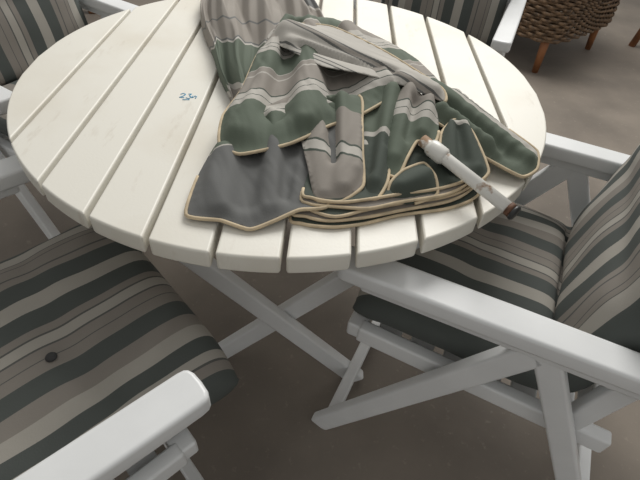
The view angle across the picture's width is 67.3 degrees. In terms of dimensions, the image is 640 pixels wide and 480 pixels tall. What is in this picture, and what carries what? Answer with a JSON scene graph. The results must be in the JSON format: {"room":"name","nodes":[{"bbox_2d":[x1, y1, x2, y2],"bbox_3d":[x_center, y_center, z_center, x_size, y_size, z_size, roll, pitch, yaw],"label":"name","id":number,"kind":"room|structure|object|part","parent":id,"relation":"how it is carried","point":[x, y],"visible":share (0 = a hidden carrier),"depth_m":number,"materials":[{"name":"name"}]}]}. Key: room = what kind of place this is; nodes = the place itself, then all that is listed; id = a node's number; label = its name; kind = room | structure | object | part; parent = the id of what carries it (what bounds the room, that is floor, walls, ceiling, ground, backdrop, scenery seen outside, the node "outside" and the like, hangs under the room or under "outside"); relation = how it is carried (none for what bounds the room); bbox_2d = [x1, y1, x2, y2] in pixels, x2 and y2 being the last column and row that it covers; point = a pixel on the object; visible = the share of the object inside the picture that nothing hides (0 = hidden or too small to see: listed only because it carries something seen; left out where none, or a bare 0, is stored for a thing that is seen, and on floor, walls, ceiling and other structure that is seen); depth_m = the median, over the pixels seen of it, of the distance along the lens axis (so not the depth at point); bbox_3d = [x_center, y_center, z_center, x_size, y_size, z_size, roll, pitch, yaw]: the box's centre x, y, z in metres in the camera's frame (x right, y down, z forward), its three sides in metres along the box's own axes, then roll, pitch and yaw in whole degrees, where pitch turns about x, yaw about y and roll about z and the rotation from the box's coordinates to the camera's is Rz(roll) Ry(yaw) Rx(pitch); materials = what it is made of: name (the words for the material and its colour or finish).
{"room":"outdoor patio","nodes":[
{"label":"outdoor patio","id":0,"kind":"room"},
{"bbox_2d":[0,0,639,479],"bbox_3d":[0.039,-0.522,2.294,16.000,0.001,16.000,4,45,0],"label":"floor","id":1,"kind":"structure","parent":0,"point":[263,429],"depth_m":1.35,"materials":[{"name":"concrete"}]},
{"bbox_2d":[0,0,137,238],"bbox_3d":[-0.847,-0.541,1.491,0.697,1.082,0.632,27,49,21],"label":"armchair","id":2,"kind":"object","parent":1,"relation":"on","point":[28,28],"visible":0.11,"depth_m":1.48,"materials":[{"name":"white wood"}]},
{"bbox_3d":[-1.001,-0.453,1.246,0.655,0.035,0.062,27,49,21],"label":"armrest","id":3,"kind":"part","parent":2,"relation":"part of","materials":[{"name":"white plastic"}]},
{"bbox_3d":[-0.965,-0.290,1.429,0.502,0.074,0.030,27,49,21],"label":"seat rail","id":4,"kind":"part","parent":2,"relation":"part of","materials":[{"name":"white wood"}]},
{"bbox_3d":[-0.888,-0.151,1.423,0.388,0.620,0.028,27,49,21],"label":"leg","id":5,"kind":"part","parent":2,"relation":"part of","materials":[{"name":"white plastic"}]},
{"bbox_2d":[0,0,87,136],"bbox_3d":[-0.813,-0.676,1.335,0.560,0.667,0.490,27,49,21],"label":"cushion","id":6,"kind":"object","parent":2,"relation":"on","point":[28,28],"depth_m":1.49,"materials":[{"name":"fabric"}]},
{"bbox_3d":[-0.687,-0.776,1.595,0.655,0.035,0.062,27,49,21],"label":"armrest","id":7,"kind":"part","parent":2,"relation":"part of","materials":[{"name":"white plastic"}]},
{"bbox_2d":[0,155,238,479],"bbox_3d":[-0.590,0.218,0.740,0.770,1.087,0.698,-30,54,-30],"label":"armchair","id":8,"kind":"object","parent":1,"relation":"on","point":[104,364],"visible":0.98,"depth_m":0.80,"materials":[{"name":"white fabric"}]},
{"bbox_3d":[-0.824,-0.011,0.813,0.655,0.035,0.062,-30,54,-30],"label":"armrest","id":9,"kind":"part","parent":8,"relation":"part of","materials":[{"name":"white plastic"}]},
{"bbox_3d":[-0.405,0.341,0.490,0.655,0.035,0.062,-30,54,-30],"label":"armrest","id":10,"kind":"part","parent":8,"relation":"part of","materials":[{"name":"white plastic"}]},
{"bbox_3d":[-0.419,0.477,0.697,0.502,0.074,0.030,-30,54,-30],"label":"seat rail","id":11,"kind":"part","parent":8,"relation":"part of","materials":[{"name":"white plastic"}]},
{"bbox_2d":[7,0,545,381],"bbox_3d":[-0.096,-0.125,1.381,1.170,0.736,1.170,4,45,0],"label":"table","id":12,"kind":"object","parent":1,"relation":"on","point":[116,122],"visible":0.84,"depth_m":0.97,"materials":[{"name":"wood"}]},
{"bbox_3d":[-0.175,0.133,1.140,0.632,0.698,0.030,4,45,0],"label":"leg","id":13,"kind":"part","parent":12,"relation":"part of","materials":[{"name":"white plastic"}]},
{"bbox_3d":[0.006,0.124,1.163,0.632,0.698,0.030,4,45,0],"label":"leg","id":14,"kind":"part","parent":12,"relation":"part of","materials":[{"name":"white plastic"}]},
{"bbox_2d":[184,0,539,230],"bbox_3d":[0.015,-0.575,1.235,0.651,0.121,1.509,-4,45,-8],"label":"closed parasol","id":15,"kind":"object","parent":12,"relation":"on","point":[327,123],"visible":1,"depth_m":0.86,"materials":[{"name":"fabric"}]},
{"bbox_3d":[-0.080,-0.153,0.838,0.248,0.060,0.335,4,45,0],"label":"canopy panel","id":16,"kind":"part","parent":15,"relation":"part of","materials":[{"name":"grey fabric"}]},
{"bbox_3d":[-0.035,-0.362,1.001,0.495,0.073,0.416,-22,50,-24],"label":"canopy panel","id":17,"kind":"part","parent":15,"relation":"part of","materials":[{"name":"fabric"}]},
{"bbox_3d":[0.016,-0.177,0.844,0.125,0.058,0.274,4,45,0],"label":"canopy panel","id":18,"kind":"part","parent":15,"relation":"part of","materials":[{"name":"grey fabric"}]},
{"bbox_3d":[0.291,-0.225,0.918,0.126,0.077,0.285,-32,55,-31],"label":"canopy panel","id":19,"kind":"part","parent":15,"relation":"part of","materials":[{"name":"green fabric"}]},
{"bbox_2d":[353,0,526,56],"bbox_3d":[0.434,-0.834,1.884,0.632,1.082,0.697,19,47,14],"label":"armchair","id":20,"kind":"object","parent":1,"relation":"on","point":[495,23],"visible":0.15,"depth_m":1.87,"materials":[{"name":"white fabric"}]},
{"bbox_2d":[381,0,507,46],"bbox_3d":[0.434,-0.964,1.720,0.490,0.667,0.559,19,47,14],"label":"cushion","id":21,"kind":"object","parent":20,"relation":"on","point":[482,20],"depth_m":1.89,"materials":[{"name":"fabric"}]},
{"bbox_3d":[0.702,-0.818,1.744,0.062,0.035,0.655,19,47,14],"label":"armrest","id":22,"kind":"part","parent":20,"relation":"part of","materials":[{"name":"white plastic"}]},
{"bbox_2d":[311,132,639,479],"bbox_3d":[0.445,0.040,1.003,0.697,1.082,0.632,21,47,16],"label":"armchair","id":23,"kind":"object","parent":1,"relation":"on","point":[532,300],"visible":0.75,"depth_m":0.90,"materials":[{"name":"white wood"}]},
{"bbox_3d":[0.172,0.328,1.019,0.388,0.620,0.028,20,47,16],"label":"leg","id":24,"kind":"part","parent":23,"relation":"part of","materials":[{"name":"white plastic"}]},
{"bbox_3d":[0.306,0.282,0.949,0.502,0.074,0.030,20,47,16],"label":"seat rail","id":25,"kind":"part","parent":23,"relation":"part of","materials":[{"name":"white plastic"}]},
{"bbox_3d":[0.331,0.145,0.743,0.655,0.035,0.062,20,47,16],"label":"armrest","id":26,"kind":"part","parent":23,"relation":"part of","materials":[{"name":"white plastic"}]},
{"bbox_2d":[352,144,639,392],"bbox_3d":[0.432,-0.117,0.864,0.559,0.667,0.490,20,47,16],"label":"cushion","id":27,"kind":"object","parent":23,"relation":"on","point":[584,276],"depth_m":0.96,"materials":[{"name":"fabric"}]},
{"bbox_3d":[0.416,-0.025,1.394,0.388,0.620,0.028,21,47,16],"label":"leg","id":28,"kind":"part","parent":23,"relation":"part of","materials":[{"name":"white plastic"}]},
{"bbox_3d":[0.474,0.437,0.925,0.336,0.625,0.028,21,47,16],"label":"leg","id":29,"kind":"part","parent":23,"relation":"part of","materials":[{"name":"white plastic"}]},
{"bbox_3d":[0.719,0.085,1.300,0.336,0.625,0.028,21,47,16],"label":"leg","id":30,"kind":"part","parent":23,"relation":"part of","materials":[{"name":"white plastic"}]},
{"bbox_3d":[0.576,-0.208,1.118,0.655,0.035,0.062,20,47,16],"label":"armrest","id":31,"kind":"part","parent":23,"relation":"part of","materials":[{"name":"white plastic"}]},
{"bbox_3d":[0.537,0.142,0.666,0.177,0.666,0.030,20,47,16],"label":"rail","id":32,"kind":"part","parent":23,"relation":"part of","materials":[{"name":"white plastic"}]},
{"bbox_2d":[516,0,619,72],"bbox_3d":[1.367,-1.636,2.841,0.812,0.956,0.772,-28,53,-28],"label":"wicker armchair","id":33,"kind":"object","parent":1,"relation":"on","point":[543,19],"visible":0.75,"depth_m":2.69,"materials":[{"name":"brown wicker"}]},
{"bbox_3d":[1.291,-1.102,2.796,0.056,0.252,0.056,-28,53,-28],"label":"leg","id":34,"kind":"part","parent":33,"relation":"part of","materials":[{"name":"brown wood"}]},
{"bbox_3d":[1.758,-1.350,3.083,0.056,0.252,0.056,-28,53,-28],"label":"leg","id":35,"kind":"part","parent":33,"relation":"part of","materials":[{"name":"brown wood"}]},
{"bbox_2d":[628,28,639,46],"bbox_3d":[2.229,-1.373,3.009,0.340,0.443,0.340,4,45,0],"label":"wooden stool","id":36,"kind":"object","parent":1,"relation":"on","point":[636,38],"visible":1,"depth_m":3.20,"materials":[{"name":"brown wood"}]}
]}

